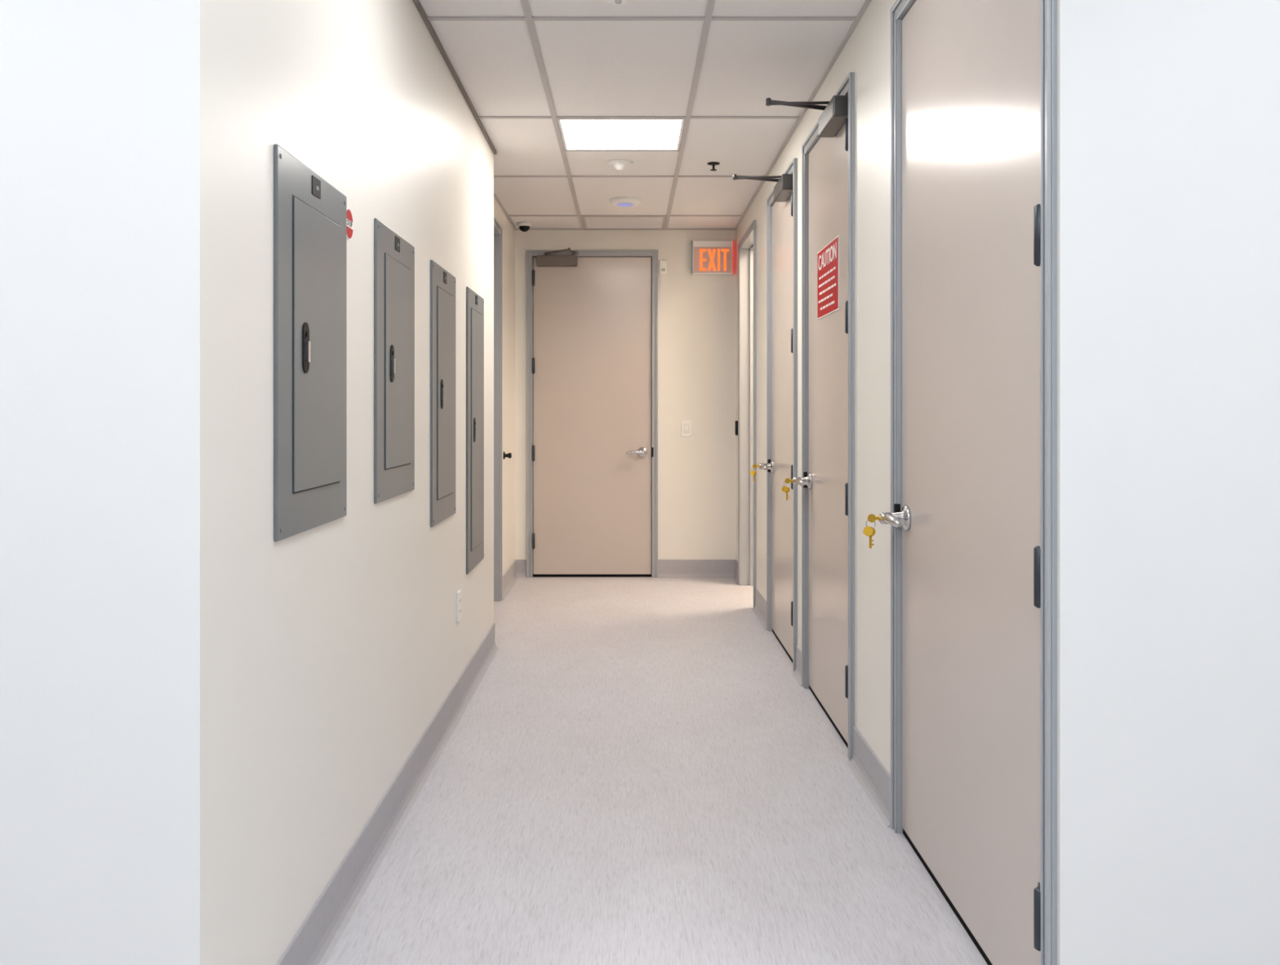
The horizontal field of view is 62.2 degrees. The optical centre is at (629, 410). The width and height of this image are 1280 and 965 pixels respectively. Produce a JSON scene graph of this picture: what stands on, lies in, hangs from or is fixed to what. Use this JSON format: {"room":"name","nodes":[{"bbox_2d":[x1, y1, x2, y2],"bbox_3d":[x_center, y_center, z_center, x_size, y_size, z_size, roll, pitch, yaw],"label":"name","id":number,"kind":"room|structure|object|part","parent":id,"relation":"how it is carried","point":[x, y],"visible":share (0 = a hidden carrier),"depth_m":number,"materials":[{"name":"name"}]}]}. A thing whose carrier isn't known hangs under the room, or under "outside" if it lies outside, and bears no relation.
{"room":"service corridor","nodes":[
{"label":"service corridor","id":0,"kind":"room"},
{"bbox_2d":[0,0,111,964],"bbox_3d":[-2.123,-0.058,1.802,2.555,2.565,0.145,0,0,0],"label":"wall","id":1,"kind":"structure","parent":0,"point":[55,55],"depth_m":1.73,"materials":[{"name":"white paint"}]},
{"bbox_2d":[111,0,493,964],"bbox_3d":[-0.772,-0.058,3.605,0.145,2.565,3.750,0,0,0],"label":"wall","id":2,"kind":"structure","parent":0,"point":[268,695],"depth_m":1.99,"materials":[{"name":"beige paint"}]},
{"bbox_2d":[274,143,346,541],"bbox_3d":[-0.690,-0.134,2.344,0.020,0.783,0.513,0,0,0],"label":"electrical panel","id":3,"kind":"object","parent":2,"relation":"attached to","point":[310,214],"visible":1,"depth_m":2.28,"materials":[{"name":"grey metal"}]},
{"bbox_3d":[-0.690,-0.136,2.356,0.003,0.608,0.345,0,0,0],"label":"door","id":4,"kind":"part","parent":3,"relation":"part of","materials":[{"name":"grey metal"}]},
{"bbox_2d":[346,207,353,239],"bbox_3d":[-0.698,-0.465,2.645,0.003,0.080,0.080,0,0,0],"label":"warning sticker","id":5,"kind":"object","parent":2,"relation":"attached to","point":[349,217],"visible":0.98,"depth_m":2.65,"materials":[{"name":"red plastic"}]},
{"bbox_2d":[275,622,498,964],"bbox_3d":[-0.686,1.160,3.605,0.028,0.130,3.750,0,0,0],"label":"baseboard","id":6,"kind":"structure","parent":2,"relation":"attached to","point":[317,935],"depth_m":2.93,"materials":[{"name":"plastic"}]},
{"bbox_2d":[373,217,414,503],"bbox_3d":[-0.690,-0.137,3.164,0.020,0.783,0.514,0,0,0],"label":"electrical panel","id":7,"kind":"object","parent":2,"relation":"attached to","point":[393,256],"visible":1,"depth_m":3.10,"materials":[{"name":"grey metal"}]},
{"bbox_3d":[-0.690,-0.139,3.176,0.003,0.608,0.345,0,0,0],"label":"door","id":8,"kind":"part","parent":7,"relation":"part of","materials":[{"name":"grey metal"}]},
{"bbox_2d":[430,259,455,527],"bbox_3d":[-0.690,-0.060,3.982,0.020,0.941,0.503,0,0,0],"label":"electrical panel","id":9,"kind":"object","parent":2,"relation":"attached to","point":[442,283],"visible":1,"depth_m":3.90,"materials":[{"name":"grey metal"}]},
{"bbox_3d":[-0.690,-0.063,3.994,0.003,0.766,0.345,0,0,0],"label":"door","id":10,"kind":"part","parent":9,"relation":"part of","materials":[{"name":"grey metal"}]},
{"bbox_2d":[456,589,461,622],"bbox_3d":[-0.695,0.797,4.333,0.010,0.120,0.072,0,0,0],"label":"wall outlet","id":11,"kind":"object","parent":2,"relation":"attached to","point":[459,593],"visible":1,"depth_m":4.32,"materials":[{"name":"white plastic"}]},
{"bbox_2d":[466,286,484,574],"bbox_3d":[-0.690,0.086,4.800,0.020,1.235,0.500,0,0,0],"label":"electrical panel","id":12,"kind":"object","parent":2,"relation":"attached to","point":[474,302],"visible":1,"depth_m":4.72,"materials":[{"name":"grey metal"}]},
{"bbox_3d":[-0.690,0.083,4.812,0.003,1.060,0.345,0,0,0],"label":"door","id":13,"kind":"part","parent":12,"relation":"part of","materials":[{"name":"grey metal"}]},
{"bbox_2d":[412,0,871,230],"bbox_3d":[-0.028,-1.332,4.770,1.625,0.016,6.080,0,0,0],"label":"trim","id":14,"kind":"structure","parent":2,"relation":"attached to","point":[416,2],"depth_m":4.54,"materials":[{"name":"grey metal"}]},
{"bbox_2d":[493,196,515,576],"bbox_3d":[-0.912,-0.058,6.718,0.145,2.565,2.475,0,0,0],"label":"wall","id":15,"kind":"structure","parent":0,"point":[508,230],"depth_m":7.30,"materials":[{"name":"beige paint"}]},
{"bbox_2d":[493,217,502,600],"bbox_3d":[-0.903,0.022,6.400,0.163,2.405,0.940,0,0,0],"label":"frame","id":16,"kind":"object","parent":15,"relation":"attached to","point":[497,228],"visible":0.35,"depth_m":6.83,"materials":[{"name":"grey metal"}]},
{"bbox_2d":[502,451,511,459],"bbox_3d":[-0.814,0.300,7.090,0.052,0.052,0.052,0,0,0],"label":"door stop","id":17,"kind":"object","parent":15,"relation":"attached to","point":[509,455],"visible":1,"depth_m":7.08,"materials":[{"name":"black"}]},
{"bbox_2d":[502,559,518,599],"bbox_3d":[-0.826,1.160,6.650,0.028,0.130,2.320,0,0,0],"label":"baseboard","id":18,"kind":"structure","parent":15,"relation":"attached to","point":[509,577],"depth_m":7.32,"materials":[{"name":"plastic"}]},
{"bbox_2d":[515,230,736,559],"bbox_3d":[-0.028,-0.058,7.883,1.625,2.565,0.145,0,0,0],"label":"wall","id":19,"kind":"structure","parent":0,"point":[697,313],"depth_m":7.81,"materials":[{"name":"beige paint"}]},
{"bbox_2d":[532,270,534,548],"bbox_3d":[-0.706,-0.009,7.801,0.021,2.048,0.027,0,0,0],"label":"hinges","id":20,"kind":"object","parent":19,"relation":"attached to","point":[533,271],"visible":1,"depth_m":7.79,"materials":[{"name":"metal"}]},
{"bbox_2d":[533,257,651,573],"bbox_3d":[-0.274,0.037,7.838,0.869,2.335,0.048,0,0,0],"label":"door","id":21,"kind":"structure","parent":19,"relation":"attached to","point":[592,319],"depth_m":7.81,"materials":[{"name":"beige wood"}]},
{"bbox_2d":[536,248,577,266],"bbox_3d":[-0.528,-1.115,7.708,0.307,0.112,0.210,0,0,0],"label":"door closer","id":22,"kind":"object","parent":21,"relation":"attached to","point":[545,260],"depth_m":7.75,"materials":[{"name":"grey metal"}]},
{"bbox_3d":[-0.497,-1.156,7.702,0.243,0.030,0.198,0,0,0],"label":"arm","id":23,"kind":"part","parent":22,"relation":"part of"},
{"bbox_2d":[533,573,651,577],"bbox_3d":[-0.274,1.215,7.840,0.873,0.018,0.047,0,0,0],"label":"sweep","id":24,"kind":"object","parent":21,"relation":"attached to","point":[534,575],"visible":1,"depth_m":7.82,"materials":[{"name":"black rubber"}]},
{"bbox_2d":[626,447,647,457],"bbox_3d":[0.055,0.305,7.775,0.156,0.072,0.078,0,0,0],"label":"door handle","id":25,"kind":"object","parent":21,"relation":"attached to","point":[642,451],"depth_m":7.75,"materials":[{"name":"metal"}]},
{"bbox_2d":[526,249,657,577],"bbox_3d":[-0.274,0.022,7.873,0.967,2.405,0.163,0,0,0],"label":"frame","id":26,"kind":"object","parent":19,"relation":"attached to","point":[531,254],"visible":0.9,"depth_m":7.80,"materials":[{"name":"grey metal"}]},
{"bbox_2d":[515,559,735,577],"bbox_3d":[-0.028,1.160,7.796,1.625,0.130,0.028,0,0,0],"label":"baseboard","id":27,"kind":"structure","parent":19,"relation":"attached to","point":[667,568],"depth_m":7.80,"materials":[{"name":"plastic"}]},
{"bbox_2d":[651,447,653,457],"bbox_3d":[0.169,0.305,7.802,0.016,0.070,0.016,0,0,0],"label":"strike plate","id":28,"kind":"object","parent":19,"relation":"attached to","point":[652,448],"visible":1,"depth_m":7.79,"materials":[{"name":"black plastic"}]},
{"bbox_2d":[659,260,666,274],"bbox_3d":[0.248,-1.052,7.792,0.054,0.104,0.037,0,0,0],"label":"sensor","id":29,"kind":"object","parent":19,"relation":"attached to","point":[663,264],"visible":1,"depth_m":7.78,"materials":[{"name":"white plastic"}]},
{"bbox_2d":[681,420,691,436],"bbox_3d":[0.420,0.132,7.803,0.072,0.120,0.015,0,0,0],"label":"light switch","id":30,"kind":"object","parent":19,"relation":"attached to","point":[686,424],"visible":1,"depth_m":7.80,"materials":[{"name":"white plastic"}]},
{"bbox_2d":[691,240,733,275],"bbox_3d":[0.610,-1.121,7.780,0.312,0.244,0.060,0,0,0],"label":"exit sign","id":31,"kind":"object","parent":19,"relation":"attached to","point":[708,257],"visible":1,"depth_m":7.75,"materials":[{"name":"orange plastic"}]},
{"bbox_2d":[418,0,865,228],"bbox_3d":[0.000,-1.390,2.450,7.200,0.100,11.300,0,0,0],"label":"ceiling","id":32,"kind":"structure","parent":0,"point":[592,68],"depth_m":4.38,"materials":[{"name":"tile"}]},
{"bbox_2d":[517,222,531,231],"bbox_3d":[-0.750,-1.309,7.580,0.099,0.062,0.099,0,0,0],"label":"dome camera","id":33,"kind":"object","parent":32,"relation":"attached to","point":[523,226],"visible":1,"depth_m":7.55,"materials":[{"name":"white plastic"}]},
{"bbox_2d":[604,0,631,4],"bbox_3d":[-0.035,-1.317,3.370,0.115,0.046,0.115,0,0,0],"label":"smoke detector","id":34,"kind":"object","parent":32,"relation":"attached to","point":[611,2],"visible":1,"depth_m":3.37,"materials":[{"name":"white plastic"}]},
{"bbox_2d":[605,159,633,170],"bbox_3d":[-0.053,-1.318,5.720,0.118,0.048,0.116,0,0,45],"label":"detector","id":35,"kind":"object","parent":32,"relation":"attached to","point":[619,164],"visible":1,"depth_m":5.70,"materials":[{"name":"white plastic"}]},
{"bbox_2d":[557,119,684,150],"bbox_3d":[-0.037,-1.337,5.145,0.581,0.007,0.578,0,0,0],"label":"bezel","id":36,"kind":"object","parent":32,"relation":"attached to","point":[559,120],"visible":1,"depth_m":5.10,"materials":[{"name":"white plastic"}]},
{"bbox_2d":[560,120,681,149],"bbox_3d":[-0.037,-1.337,5.145,0.557,0.004,0.554,0,0,0],"label":"ceiling light","id":37,"kind":"object","parent":36,"relation":"attached to","point":[578,134],"visible":1,"depth_m":5.11,"materials":[{"name":"white plastic"}]},
{"bbox_2d":[582,216,666,228],"bbox_3d":[-0.037,-1.335,7.543,0.580,0.010,0.485,0,0,0],"label":"panel","id":38,"kind":"object","parent":32,"relation":"attached to","point":[589,222],"visible":1,"depth_m":7.50,"materials":[{"name":"tile"}]},
{"bbox_2d":[609,196,640,206],"bbox_3d":[-0.026,-1.324,6.750,0.200,0.032,0.200,0,0,0],"label":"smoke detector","id":39,"kind":"object","parent":32,"relation":"attached to","point":[620,201],"visible":1,"depth_m":6.69,"materials":[{"name":"white plastic"}]},
{"bbox_2d":[427,0,856,229],"bbox_3d":[0.000,-1.338,2.405,6.800,0.008,10.810,0,0,0],"label":"grid","id":40,"kind":"object","parent":32,"relation":"attached to","point":[707,20],"visible":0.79,"depth_m":4.42,"materials":[{"name":"grey metal"}]},
{"bbox_2d":[706,161,719,170],"bbox_3d":[0.456,-1.321,5.750,0.068,0.038,0.068,0,0,0],"label":"sprinkler","id":41,"kind":"object","parent":32,"relation":"attached to","point":[712,163],"visible":1,"depth_m":5.74,"materials":[{"name":"black metal"}]},
{"bbox_2d":[325,577,987,964],"bbox_3d":[0.000,1.275,2.450,7.200,0.100,11.300,0,0,0],"label":"floor","id":42,"kind":"structure","parent":0,"point":[639,771],"depth_m":3.18,"materials":[{"name":"plastic"}]},
{"bbox_2d":[808,684,848,747],"bbox_3d":[0.816,1.215,4.211,0.047,0.018,0.934,0,0,0],"label":"sweep","id":43,"kind":"object","parent":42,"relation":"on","point":[810,687],"visible":0.21,"depth_m":4.20,"materials":[{"name":"black rubber"}]},
{"bbox_2d":[902,828,992,964],"bbox_3d":[0.816,1.215,2.534,0.047,0.018,1.080,0,0,0],"label":"sweep","id":44,"kind":"object","parent":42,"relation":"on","point":[967,930],"visible":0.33,"depth_m":2.62,"materials":[{"name":"black rubber"}]},
{"bbox_2d":[765,95,848,137],"bbox_3d":[0.646,-1.107,3.932,0.287,0.116,0.300,0,0,0],"label":"door closer","id":45,"kind":"object","parent":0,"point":[833,117],"depth_m":3.91,"materials":[{"name":"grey metal"}]},
{"bbox_3d":[0.645,-1.145,3.963,0.297,0.040,0.076,0,0,-10],"label":"arm","id":46,"kind":"part","parent":45,"relation":"part of","materials":[{"name":"grey metal"}]},
{"bbox_2d":[736,0,1139,964],"bbox_3d":[0.858,-0.058,4.945,0.145,2.565,6.020,0,0,0],"label":"wall","id":47,"kind":"structure","parent":0,"point":[1098,41],"depth_m":1.94,"materials":[{"name":"beige paint"}]},
{"bbox_2d":[734,420,737,435],"bbox_3d":[0.773,0.125,7.640,0.024,0.104,0.060,0,0,0],"label":"card reader","id":48,"kind":"object","parent":47,"relation":"attached to","point":[735,421],"visible":0.8,"depth_m":7.61,"materials":[{"name":"black plastic"}]},
{"bbox_2d":[737,219,756,607],"bbox_3d":[0.849,0.022,7.025,0.163,2.405,0.930,0,0,0],"label":"door frame","id":49,"kind":"structure","parent":47,"relation":"attached to","point":[747,246],"depth_m":7.45,"materials":[{"name":"grey metal"}]},
{"bbox_2d":[771,195,792,658],"bbox_3d":[0.813,0.037,5.444,0.048,2.335,0.881,0,0,0],"label":"slab","id":50,"kind":"object","parent":47,"relation":"attached to","point":[781,217],"visible":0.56,"depth_m":5.50,"materials":[{"name":"beige paint"}]},
{"bbox_2d":[732,173,792,201],"bbox_3d":[0.646,-1.107,5.189,0.287,0.116,0.300,0,0,0],"label":"door closer","id":51,"kind":"object","parent":50,"relation":"attached to","point":[783,188],"depth_m":5.17,"materials":[{"name":"grey metal"}]},
{"bbox_3d":[0.645,-1.145,5.220,0.297,0.040,0.076,0,0,-10],"label":"arm","id":52,"kind":"part","parent":51,"relation":"part of","materials":[{"name":"grey metal"}]},
{"bbox_2d":[759,459,773,472],"bbox_3d":[0.750,0.305,5.778,0.078,0.072,0.156,0,0,0],"label":"door handle","id":53,"kind":"object","parent":50,"relation":"attached to","point":[762,465],"depth_m":5.80,"materials":[{"name":"silver metal"}]},
{"bbox_2d":[750,463,759,481],"bbox_3d":[0.688,0.342,5.817,0.052,0.097,0.017,0,0,-6],"label":"keys","id":54,"kind":"object","parent":53,"relation":"attached to","point":[753,473],"visible":1,"depth_m":5.82,"materials":[{"name":"gold metal"}]},
{"bbox_2d":[772,629,792,662],"bbox_3d":[0.816,1.215,5.444,0.047,0.018,0.885,0,0,0],"label":"sweep","id":55,"kind":"object","parent":50,"relation":"attached to","point":[774,633],"visible":0.21,"depth_m":5.49,"materials":[{"name":"black rubber"}]},
{"bbox_2d":[766,158,797,671],"bbox_3d":[0.849,0.022,5.444,0.163,2.405,0.979,0,0,0],"label":"frame","id":56,"kind":"object","parent":47,"relation":"attached to","point":[792,168],"visible":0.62,"depth_m":4.99,"materials":[{"name":"grey metal"}]},
{"bbox_2d":[791,191,792,626],"bbox_3d":[0.775,-0.009,5.017,0.027,2.048,0.045,0,0,0],"label":"hinges","id":57,"kind":"object","parent":47,"relation":"attached to","point":[791,192],"visible":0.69,"depth_m":5.00,"materials":[{"name":"metal"}]},
{"bbox_2d":[803,471,807,487],"bbox_3d":[0.777,0.305,4.684,0.016,0.070,0.016,0,0,0],"label":"strike plate","id":58,"kind":"object","parent":47,"relation":"attached to","point":[805,473],"visible":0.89,"depth_m":4.68,"materials":[{"name":"black metal"}]},
{"bbox_2d":[733,559,890,826],"bbox_3d":[0.771,1.160,5.465,0.028,0.130,4.687,0,0,0],"label":"baseboard","id":59,"kind":"structure","parent":47,"relation":"attached to","point":[873,777],"depth_m":3.47,"materials":[{"name":"plastic"}]},
{"bbox_2d":[808,123,848,743],"bbox_3d":[0.813,0.037,4.211,0.048,2.335,0.930,0,0,0],"label":"door","id":60,"kind":"structure","parent":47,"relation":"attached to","point":[828,160],"depth_m":4.21,"materials":[{"name":"beige paint"}]},
{"bbox_2d":[792,472,812,488],"bbox_3d":[0.750,0.305,4.570,0.078,0.072,0.156,0,0,0],"label":"door handle","id":61,"kind":"object","parent":60,"relation":"attached to","point":[807,480],"depth_m":4.59,"materials":[{"name":"silver metal"}]},
{"bbox_2d":[782,478,793,500],"bbox_3d":[0.688,0.342,4.609,0.052,0.097,0.017,0,0,-6],"label":"keys","id":62,"kind":"object","parent":61,"relation":"attached to","point":[785,489],"visible":1,"depth_m":4.61,"materials":[{"name":"gold metal"}]},
{"bbox_2d":[817,235,839,319],"bbox_3d":[0.787,-0.520,4.212,0.005,0.280,0.450,0,0,0],"label":"caution sign","id":63,"kind":"object","parent":60,"relation":"attached to","point":[828,258],"visible":1,"depth_m":4.19,"materials":[{"name":"red plastic"}]},
{"bbox_2d":[801,71,854,760],"bbox_3d":[0.849,0.022,4.211,0.163,2.405,1.028,0,0,0],"label":"frame","id":64,"kind":"object","parent":47,"relation":"attached to","point":[847,87],"visible":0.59,"depth_m":3.70,"materials":[{"name":"grey metal"}]},
{"bbox_2d":[844,117,848,698],"bbox_3d":[0.775,-0.009,3.760,0.027,2.048,0.045,0,0,0],"label":"hinges","id":65,"kind":"object","parent":47,"relation":"attached to","point":[846,118],"visible":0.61,"depth_m":3.74,"materials":[{"name":"metal"}]},
{"bbox_2d":[893,503,900,528],"bbox_3d":[0.777,0.305,3.080,0.016,0.070,0.016,0,0,0],"label":"strike plate","id":66,"kind":"object","parent":47,"relation":"attached to","point":[896,506],"visible":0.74,"depth_m":3.07,"materials":[{"name":"black metal"}]},
{"bbox_2d":[902,0,1039,964],"bbox_3d":[0.813,0.037,2.534,0.048,2.335,1.076,0,0,0],"label":"door","id":67,"kind":"structure","parent":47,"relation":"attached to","point":[971,68],"depth_m":2.45,"materials":[{"name":"beige paint"}]},
{"bbox_2d":[879,505,911,530],"bbox_3d":[0.750,0.305,2.966,0.078,0.072,0.156,0,0,0],"label":"door handle","id":68,"kind":"object","parent":67,"relation":"attached to","point":[903,518],"depth_m":2.98,"materials":[{"name":"silver metal"}]},
{"bbox_2d":[862,514,880,547],"bbox_3d":[0.688,0.342,3.005,0.052,0.097,0.017,0,0,-6],"label":"keys","id":69,"kind":"object","parent":68,"relation":"attached to","point":[868,531],"visible":1,"depth_m":3.01,"materials":[{"name":"gold metal"}]},
{"bbox_2d":[890,0,1057,964],"bbox_3d":[0.849,0.022,2.534,0.163,2.405,1.174,0,0,0],"label":"frame","id":70,"kind":"object","parent":47,"relation":"attached to","point":[1048,8],"visible":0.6,"depth_m":1.98,"materials":[{"name":"grey metal"}]},
{"bbox_2d":[1033,204,1040,951],"bbox_3d":[0.775,-0.009,2.010,0.027,2.048,0.045,0,0,0],"label":"hinges","id":71,"kind":"object","parent":47,"relation":"attached to","point":[1037,209],"visible":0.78,"depth_m":1.99,"materials":[{"name":"metal"}]},
{"bbox_2d":[1139,0,1279,964],"bbox_3d":[2.165,-0.058,2.007,2.470,2.565,0.145,0,0,0],"label":"wall","id":72,"kind":"structure","parent":0,"point":[1210,69],"depth_m":1.94,"materials":[{"name":"white paint"}]}
]}

